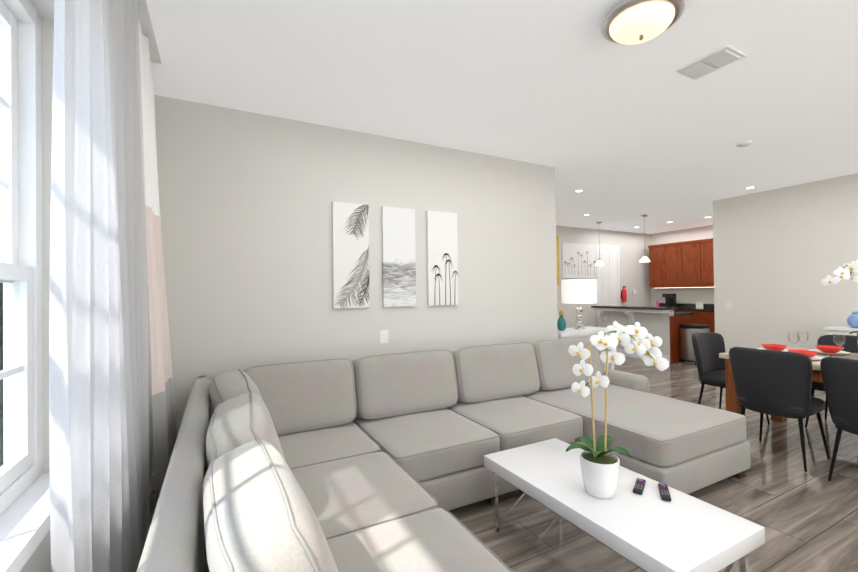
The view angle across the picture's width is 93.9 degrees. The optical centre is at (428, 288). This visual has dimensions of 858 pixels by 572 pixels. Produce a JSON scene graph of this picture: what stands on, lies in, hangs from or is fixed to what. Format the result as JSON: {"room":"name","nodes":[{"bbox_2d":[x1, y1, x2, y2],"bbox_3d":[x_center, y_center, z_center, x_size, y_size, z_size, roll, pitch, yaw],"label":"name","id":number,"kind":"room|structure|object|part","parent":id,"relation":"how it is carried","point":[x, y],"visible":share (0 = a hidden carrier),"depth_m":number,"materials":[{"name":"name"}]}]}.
{"room":"living room","nodes":[
{"label":"living room","id":0,"kind":"room"},
{"bbox_2d":[20,0,151,571],"bbox_3d":[-0.734,-0.023,0.301,0.160,2.800,5.870,0,-1,-28],"label":"wall","id":1,"kind":"structure","parent":0,"point":[39,559],"depth_m":1.30,"materials":[{"name":"paint"}]},
{"bbox_2d":[0,0,49,571],"bbox_3d":[-0.853,-0.134,0.568,0.193,1.510,1.690,0,-1,-28],"label":"window unit","id":2,"kind":"structure","parent":1,"relation":"in","point":[24,504],"depth_m":1.21,"materials":[{"name":"white"}]},
{"bbox_3d":[-0.900,-0.154,0.544,0.033,1.290,1.468,0,-1,-28],"label":"glass","id":3,"kind":"part","parent":2,"relation":"part of","materials":[{"name":"glass"}]},
{"bbox_3d":[-0.844,0.600,0.562,0.193,0.042,1.690,0,-1,-28],"label":"sill","id":4,"kind":"part","parent":2,"relation":"part of","materials":[{"name":"white"}]},
{"bbox_2d":[151,95,557,473],"bbox_3d":[-0.272,0.002,3.788,3.890,2.800,0.120,0,-1,-28],"label":"wall","id":5,"kind":"structure","parent":0,"point":[246,199],"depth_m":3.36,"materials":[{"name":"paint"}]},
{"bbox_2d":[152,474,155,490],"bbox_3d":[-0.224,1.346,3.716,3.890,0.110,0.014,0,-1,-28],"label":"baseboard","id":6,"kind":"structure","parent":5,"relation":"attached to","point":[153,482],"depth_m":2.81,"materials":[{"name":"white"}]},
{"bbox_2d":[332,202,369,307],"bbox_3d":[-0.678,-0.291,3.493,0.320,0.910,0.029,0,-1,-28],"label":"canvas","id":7,"kind":"object","parent":5,"relation":"attached to","point":[350,250],"visible":0.98,"depth_m":3.48},
{"bbox_2d":[380,330,387,343],"bbox_3d":[-0.406,0.432,3.637,0.080,0.120,0.008,0,-1,-28],"label":"switch plate","id":8,"kind":"object","parent":5,"relation":"attached to","point":[383,336],"visible":1,"depth_m":3.63,"materials":[{"name":"white plastic"}]},
{"bbox_2d":[382,206,415,306],"bbox_3d":[-0.276,-0.294,3.704,0.323,0.910,0.028,0,-1,-28],"label":"framed picture","id":9,"kind":"object","parent":5,"relation":"attached to","point":[398,260],"visible":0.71,"depth_m":3.69},
{"bbox_2d":[426,211,457,305],"bbox_3d":[0.133,-0.297,3.917,0.332,0.910,0.029,0,-1,-28],"label":"framed picture","id":10,"kind":"object","parent":5,"relation":"attached to","point":[442,260],"visible":1,"depth_m":3.90,"materials":[{"name":"grey paper"}]},
{"bbox_2d":[138,0,857,233],"bbox_3d":[3.165,-1.463,4.100,10.610,0.050,8.950,0,-1,-28],"label":"ceiling","id":11,"kind":"structure","parent":0,"point":[624,136],"depth_m":2.78,"materials":[{"name":"white paint"}]},
{"bbox_2d":[137,0,161,63],"bbox_3d":[-0.923,-1.407,1.030,0.050,0.013,3.200,0,-1,-28],"label":"track","id":12,"kind":"object","parent":11,"relation":"attached to","point":[145,21],"visible":0.8,"depth_m":2.14,"materials":[{"name":"white metal"}]},
{"bbox_2d":[49,0,149,571],"bbox_3d":[-1.062,-0.007,1.366,0.104,2.755,1.050,0,-1,-28],"label":"sheer curtain","id":13,"kind":"object","parent":12,"relation":"hanging from","point":[99,416],"visible":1,"depth_m":1.13,"materials":[{"name":"white fabric"}]},
{"bbox_2d":[138,22,176,504],"bbox_3d":[-1.506,0.006,2.251,0.176,2.755,0.520,0,-1,-28],"label":"drape","id":14,"kind":"object","parent":12,"relation":"hanging from","point":[164,424],"visible":0.73,"depth_m":2.09,"materials":[{"name":"beige fabric"}]},
{"bbox_2d":[595,222,603,265],"bbox_3d":[3.573,-0.950,8.408,0.190,0.909,0.190,0,-1,-28],"label":"pendant light","id":15,"kind":"object","parent":11,"relation":"hanging from","point":[599,262],"visible":1,"depth_m":8.38,"materials":[{"name":"silver metal"}]},
{"bbox_2d":[601,0,684,44],"bbox_3d":[1.090,-1.354,2.060,0.380,0.151,0.380,0,-1,-28],"label":"flush ceiling light","id":16,"kind":"object","parent":11,"relation":"attached to","point":[628,22],"visible":1,"depth_m":1.99,"materials":[{"name":"white glass"}]},
{"bbox_2d":[640,215,649,261],"bbox_3d":[4.132,-0.968,7.685,0.190,0.899,0.190,0,-1,-28],"label":"pendant light","id":17,"kind":"object","parent":11,"relation":"hanging from","point":[644,258],"visible":1,"depth_m":7.66,"materials":[{"name":"silver metal"}]},
{"bbox_2d":[676,45,746,79],"bbox_3d":[1.785,-1.426,2.542,0.220,0.015,0.300,0,-1,-28],"label":"ceiling vent","id":18,"kind":"object","parent":11,"relation":"in","point":[715,61],"visible":0.98,"depth_m":2.52,"materials":[{"name":"white metal"}]},
{"bbox_2d":[737,140,752,146],"bbox_3d":[3.099,-1.422,3.935,0.124,0.030,0.124,0,-1,-28],"label":"smoke detector","id":19,"kind":"object","parent":11,"relation":"attached to","point":[744,143],"visible":1,"depth_m":3.90,"materials":[{"name":"white plastic"}]},
{"bbox_2d":[149,356,857,571],"bbox_3d":[3.200,1.387,4.075,10.610,0.050,8.950,0,-1,-28],"label":"floor","id":20,"kind":"structure","parent":0,"point":[808,520],"depth_m":2.50,"materials":[{"name":"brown wood"}]},
{"bbox_2d":[137,336,750,571],"bbox_3d":[0.621,0.925,2.531,3.765,0.910,2.710,0,-1,-28],"label":"sofa","id":21,"kind":"object","parent":20,"relation":"on","point":[372,463],"visible":0.94,"depth_m":2.42,"materials":[{"name":"fabric"}]},
{"bbox_3d":[-0.987,0.867,1.662,0.110,0.550,2.660,0,-1,-28],"label":"frame","id":22,"kind":"part","parent":21,"relation":"part of","materials":[{"name":"fabric"}]},
{"bbox_3d":[-0.048,0.872,3.604,3.575,0.550,0.190,0,-1,-28],"label":"frame","id":23,"kind":"part","parent":21,"relation":"part of","materials":[{"name":"fabric"}]},
{"bbox_2d":[209,370,262,410],"bbox_3d":[-1.113,0.740,2.365,0.250,0.470,0.660,-18,9,-31],"label":"pillow","id":24,"kind":"object","parent":21,"relation":"on","point":[224,387],"depth_m":2.19,"materials":[{"name":"fabric"}]},
{"bbox_2d":[206,393,285,466],"bbox_3d":[-0.780,0.730,1.750,0.250,0.470,0.680,-19,7,-24],"label":"pillow","id":25,"kind":"object","parent":21,"relation":"on","point":[237,421],"depth_m":1.55,"materials":[{"name":"fabric"}]},
{"bbox_2d":[203,440,338,571],"bbox_3d":[-0.438,0.721,1.117,0.250,0.470,0.720,-22,10,-29],"label":"pillow","id":26,"kind":"object","parent":21,"relation":"on","point":[258,517],"depth_m":0.90,"materials":[{"name":"fabric"}]},
{"bbox_3d":[-0.505,1.022,1.844,0.911,0.192,0.692,0,-1,-28],"label":"seat","id":27,"kind":"part","parent":21,"relation":"part of","materials":[{"name":"fabric"}]},
{"bbox_3d":[-0.877,1.032,2.555,0.911,0.192,0.896,0,-1,-28],"label":"seat corner","id":28,"kind":"part","parent":21,"relation":"part of","materials":[{"name":"fabric"}]},
{"bbox_3d":[-0.181,1.012,1.224,0.911,0.192,0.692,0,-1,-28],"label":"seat","id":29,"kind":"part","parent":21,"relation":"part of","materials":[{"name":"fabric"}]},
{"bbox_3d":[-0.100,1.026,2.871,0.742,0.192,1.056,0,-1,-28],"label":"seat","id":30,"kind":"part","parent":21,"relation":"part of","materials":[{"name":"fabric"}]},
{"bbox_3d":[0.569,1.020,3.221,0.752,0.192,1.056,0,-1,-28],"label":"seat","id":31,"kind":"part","parent":21,"relation":"part of","materials":[{"name":"fabric"}]},
{"bbox_3d":[1.797,1.072,4.136,0.195,0.505,0.950,0,-1,-28],"label":"arm","id":32,"kind":"part","parent":21,"relation":"part of"},
{"bbox_2d":[558,326,613,369],"bbox_3d":[1.864,0.947,5.048,0.930,0.880,0.400,0,-1,-28],"label":"console table","id":33,"kind":"object","parent":20,"relation":"on","point":[573,332],"visible":0.23,"depth_m":4.90,"materials":[{"name":"white paint"}]},
{"bbox_2d":[557,310,565,330],"bbox_3d":[1.618,0.382,4.894,0.112,0.250,0.112,0,-1,-28],"label":"decorative vase","id":34,"kind":"object","parent":33,"relation":"on","point":[561,323],"visible":0.96,"depth_m":4.86,"materials":[{"name":"teal ceramic"}]},
{"bbox_2d":[561,279,596,328],"bbox_3d":[1.903,0.192,5.080,0.420,0.626,0.420,0,-1,-28],"label":"table lamp","id":35,"kind":"object","parent":33,"relation":"on","point":[579,291],"visible":1,"depth_m":4.92,"materials":[{"name":"white fabric"}]},
{"bbox_3d":[1.901,0.029,5.081,0.420,0.300,0.420,0,-1,-28],"label":"lamp shade","id":36,"kind":"part","parent":35,"relation":"part of","materials":[{"name":"white fabric"}]},
{"bbox_2d":[484,438,764,571],"bbox_3d":[0.827,1.163,1.952,0.560,0.420,1.120,0,-1,-28],"label":"coffee table","id":37,"kind":"object","parent":20,"relation":"on","point":[649,529],"visible":0.98,"depth_m":1.70,"materials":[{"name":"white paint"}]},
{"bbox_2d":[566,321,668,498],"bbox_3d":[0.867,0.550,1.877,0.426,0.800,0.324,0,-1,-28],"label":"orchid","id":38,"kind":"object","parent":37,"relation":"on","point":[600,466],"visible":1,"depth_m":1.86,"materials":[{"name":"white plant"}]},
{"bbox_3d":[0.798,0.869,1.873,0.172,0.165,0.172,0,-1,-28],"label":"pot","id":39,"kind":"part","parent":38,"relation":"part of","materials":[{"name":"white ceramic"}]},
{"bbox_3d":[0.828,1.195,1.952,0.512,0.355,1.022,0,-1,-28],"label":"frame","id":40,"kind":"part","parent":37,"relation":"part of","materials":[{"name":"silver metal"}]},
{"bbox_2d":[633,478,645,494],"bbox_3d":[1.004,0.939,1.912,0.040,0.019,0.150,-1,-1,34],"label":"remote","id":41,"kind":"object","parent":37,"relation":"on","point":[639,485],"visible":0.98,"depth_m":1.89,"materials":[{"name":"black plastic"}]},
{"bbox_2d":[658,483,670,500],"bbox_3d":[1.090,0.938,1.856,0.040,0.019,0.150,-1,-1,24],"label":"remote","id":42,"kind":"object","parent":37,"relation":"on","point":[664,492],"visible":0.98,"depth_m":1.83,"materials":[{"name":"black plastic"}]},
{"bbox_2d":[603,313,693,360],"bbox_3d":[4.527,0.948,8.360,0.580,0.870,1.558,0,-1,-28],"label":"base cabinet","id":43,"kind":"object","parent":20,"relation":"on","point":[662,323],"depth_m":7.68,"materials":[{"name":"paint"}]},
{"bbox_2d":[603,309,654,312],"bbox_3d":[4.539,0.493,8.372,0.621,0.040,1.560,0,-1,-28],"label":"countertop","id":44,"kind":"structure","parent":43,"relation":"on","point":[604,310],"depth_m":8.06,"materials":[{"name":"white stone"}]},
{"bbox_2d":[591,305,674,308],"bbox_3d":[4.109,0.376,8.149,0.450,0.040,1.600,0,-1,-28],"label":"countertop","id":45,"kind":"structure","parent":43,"relation":"on","point":[602,306],"depth_m":8.10,"materials":[{"name":"stone"}]},
{"bbox_2d":[676,310,691,311],"bbox_3d":[5.982,0.926,9.064,0.648,0.890,0.400,0,-1,-28],"label":"base cabinet","id":46,"kind":"object","parent":20,"relation":"on","point":[676,310],"depth_m":8.93,"materials":[{"name":"brown wood"}]},
{"bbox_2d":[679,324,710,363],"bbox_3d":[4.928,1.014,7.439,0.355,0.709,0.410,0,-1,-28],"label":"trash can","id":47,"kind":"object","parent":20,"relation":"on","point":[687,331],"visible":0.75,"depth_m":7.41,"materials":[{"name":"silver metal"}]},
{"bbox_2d":[692,310,711,331],"bbox_3d":[6.167,0.921,8.709,0.648,0.890,0.400,0,-1,-28],"label":"base cabinet","id":48,"kind":"object","parent":20,"relation":"on","point":[700,316],"depth_m":8.58,"materials":[{"name":"brown wood"}]},
{"bbox_2d":[656,302,713,309],"bbox_3d":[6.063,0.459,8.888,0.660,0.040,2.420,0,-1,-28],"label":"countertop","id":49,"kind":"structure","parent":48,"relation":"on","point":[678,307],"depth_m":9.31,"materials":[{"name":"black stone"}]},
{"bbox_3d":[6.176,0.369,9.146,0.020,0.139,0.150,0,-1,-28],"label":"counter frame","id":50,"kind":"part","parent":49,"relation":"part of","materials":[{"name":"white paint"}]},
{"bbox_2d":[712,310,714,332],"bbox_3d":[6.352,0.915,8.355,0.648,0.890,0.400,0,-1,-28],"label":"base cabinet","id":51,"kind":"object","parent":20,"relation":"on","point":[713,314],"depth_m":8.41,"materials":[{"name":"brown wood"}]},
{"bbox_2d":[691,332,769,431],"bbox_3d":[3.096,0.922,4.170,0.526,0.886,0.551,0,-1,-28],"label":"head chair","id":52,"kind":"object","parent":20,"relation":"on","point":[708,347],"visible":0.75,"depth_m":4.30,"materials":[{"name":"black fabric"}]},
{"bbox_2d":[729,347,829,471],"bbox_3d":[2.845,0.917,3.269,0.550,0.886,0.526,0,-1,-30],"label":"chair","id":53,"kind":"object","parent":20,"relation":"on","point":[774,383],"visible":1,"depth_m":3.11,"materials":[{"name":"black fabric"}]},
{"bbox_2d":[719,347,857,422],"bbox_3d":[3.613,0.969,3.203,1.020,0.760,1.830,0,-1,-28],"label":"dining table","id":54,"kind":"object","parent":20,"relation":"on","point":[732,404],"visible":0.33,"depth_m":3.71,"materials":[{"name":"wood"}]},
{"bbox_2d":[756,331,808,351],"bbox_3d":[3.308,0.497,3.783,0.297,0.200,0.347,0,-1,-28],"label":"place setting","id":55,"kind":"object","parent":54,"relation":"on","point":[777,347],"visible":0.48,"depth_m":3.76,"materials":[{"name":"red ceramic"}]},
{"bbox_3d":[3.466,0.494,3.715,0.080,0.200,0.080,0,-1,-28],"label":"glass","id":56,"kind":"part","parent":55,"relation":"part of","materials":[{"name":"clear glass"}]},
{"bbox_2d":[787,333,823,359],"bbox_3d":[3.217,0.495,3.450,0.347,0.200,0.297,0,-1,-28],"label":"place setting","id":57,"kind":"object","parent":54,"relation":"on","point":[811,355],"visible":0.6,"depth_m":3.42,"materials":[{"name":"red ceramic"}]},
{"bbox_3d":[3.285,0.496,3.608,0.080,0.200,0.080,0,-1,-28],"label":"glass","id":58,"kind":"part","parent":57,"relation":"part of","materials":[{"name":"clear glass"}]},
{"bbox_2d":[809,334,849,357],"bbox_3d":[3.641,0.492,3.646,0.347,0.200,0.297,0,-1,-28],"label":"place setting","id":59,"kind":"object","parent":54,"relation":"on","point":[829,350],"visible":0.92,"depth_m":3.63,"materials":[{"name":"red ceramic"}]},
{"bbox_3d":[3.573,0.491,3.488,0.080,0.200,0.080,0,-1,-28],"label":"glass","id":60,"kind":"part","parent":59,"relation":"part of","materials":[{"name":"clear glass"}]},
{"bbox_2d":[821,259,857,335],"bbox_3d":[3.529,0.173,3.255,0.518,0.833,0.350,0,-1,-28],"label":"orchid","id":61,"kind":"object","parent":54,"relation":"on","point":[847,271],"visible":1,"depth_m":3.26,"materials":[{"name":"white plant"}]},
{"bbox_2d":[805,334,857,426],"bbox_3d":[4.028,0.908,3.855,0.551,0.886,0.526,0,-1,-28],"label":"chair","id":62,"kind":"object","parent":20,"relation":"on","point":[850,344],"visible":0.25,"depth_m":4.01,"materials":[{"name":"black fabric"}]},
{"bbox_2d":[820,357,857,480],"bbox_3d":[3.090,0.910,2.713,0.551,0.886,0.526,0,-1,-25],"label":"chair","id":63,"kind":"object","parent":20,"relation":"on","point":[840,378],"visible":1,"depth_m":2.76,"materials":[{"name":"black fabric"}]},
{"bbox_2d":[822,311,857,335],"bbox_3d":[5.496,0.798,4.354,0.434,1.076,1.700,0,-1,-28],"label":"sideboard","id":64,"kind":"object","parent":20,"relation":"on","point":[852,320],"visible":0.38,"depth_m":4.88,"materials":[{"name":"white paint"}]},
{"bbox_2d":[847,311,857,327],"bbox_3d":[5.219,0.371,4.893,0.170,0.205,0.170,0,-1,-28],"label":"vase","id":65,"kind":"object","parent":64,"relation":"on","point":[852,321],"depth_m":4.87,"materials":[{"name":"blue ceramic"}]},
{"bbox_2d":[556,226,650,328],"bbox_3d":[2.885,0.007,8.897,6.680,2.800,0.150,0,-1,-28],"label":"wall","id":66,"kind":"structure","parent":0,"point":[634,272],"depth_m":9.76,"materials":[{"name":"paint"}]},
{"bbox_2d":[556,235,559,284],"bbox_3d":[2.566,-0.631,8.634,0.620,1.080,0.033,0,-1,-28],"label":"canvas art","id":67,"kind":"object","parent":66,"relation":"attached to","point":[557,254],"visible":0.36,"depth_m":8.74},
{"bbox_2d":[562,243,595,277],"bbox_3d":[3.412,-0.637,9.079,1.062,0.780,0.029,0,-1,-28],"label":"framed picture","id":68,"kind":"object","parent":66,"relation":"attached to","point":[578,260],"visible":1,"depth_m":9.05,"materials":[{"name":"white paper"}]},
{"bbox_2d":[596,244,619,326],"bbox_3d":[4.281,0.173,9.488,0.810,2.445,0.088,0,-1,-28],"label":"pantry door","id":69,"kind":"structure","parent":66,"relation":"in","point":[608,280],"depth_m":9.52,"materials":[{"name":"white wood"}]},
{"bbox_2d":[621,286,626,301],"bbox_3d":[4.728,0.122,9.712,0.100,0.380,0.107,0,-1,-28],"label":"fire extinguisher","id":70,"kind":"object","parent":66,"relation":"attached to","point":[623,295],"visible":0.98,"depth_m":9.68,"materials":[{"name":"red metal"}]},
{"bbox_2d":[650,225,713,306],"bbox_3d":[6.451,-0.035,9.069,0.200,2.800,2.850,0,-1,-28],"label":"wall","id":71,"kind":"structure","parent":0,"point":[704,295],"depth_m":9.54,"materials":[{"name":"paint"}]},
{"bbox_2d":[648,246,663,287],"bbox_3d":[5.713,-0.544,9.848,0.378,1.030,0.400,0,-1,-28],"label":"upper cabinet","id":72,"kind":"object","parent":71,"relation":"attached to","point":[656,253],"depth_m":9.76,"materials":[{"name":"brown wood"}]},
{"bbox_2d":[664,242,679,287],"bbox_3d":[5.898,-0.549,9.493,0.378,1.030,0.400,0,-1,-28],"label":"upper cabinet","id":73,"kind":"object","parent":71,"relation":"attached to","point":[671,250],"depth_m":9.42,"materials":[{"name":"brown wood"}]},
{"bbox_2d":[680,242,699,287],"bbox_3d":[6.083,-0.555,9.139,0.378,1.030,0.400,0,-1,-28],"label":"upper cabinet","id":74,"kind":"object","parent":71,"relation":"attached to","point":[687,264],"depth_m":9.08,"materials":[{"name":"brown wood"}]},
{"bbox_2d":[700,238,713,285],"bbox_3d":[6.269,-0.560,8.785,0.378,1.030,0.400,0,-1,-28],"label":"upper cabinet","id":75,"kind":"object","parent":71,"relation":"attached to","point":[706,245],"depth_m":8.76,"materials":[{"name":"brown wood"}]},
{"bbox_2d":[712,173,857,351],"bbox_3d":[6.040,-0.074,3.974,0.150,2.800,5.800,0,-1,-28],"label":"wall","id":76,"kind":"structure","parent":0,"point":[779,254],"depth_m":5.69,"materials":[{"name":"paint"}]},
{"bbox_2d":[726,302,731,309],"bbox_3d":[4.727,0.263,6.318,0.008,0.120,0.080,0,-1,-28],"label":"light switch","id":77,"kind":"object","parent":76,"relation":"attached to","point":[728,305],"visible":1,"depth_m":6.31,"materials":[{"name":"white plastic"}]},
{"label":"outside","id":78,"kind":"structure","parent":0,"visible":0},
{"bbox_2d":[0,346,3,466],"bbox_3d":[-42.100,2.000,-6.898,79.830,0.240,140.000,0,-1,-28],"label":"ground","id":79,"kind":"structure","parent":78,"point":[1,407],"depth_m":5.07,"materials":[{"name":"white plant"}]},
{"bbox_2d":[0,283,2,346],"bbox_3d":[-8.544,-0.715,2.964,10.556,4.566,18.333,0,-1,-28],"label":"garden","id":80,"kind":"object","parent":79,"relation":"on","point":[1,313],"depth_m":7.14,"materials":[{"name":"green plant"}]}
]}

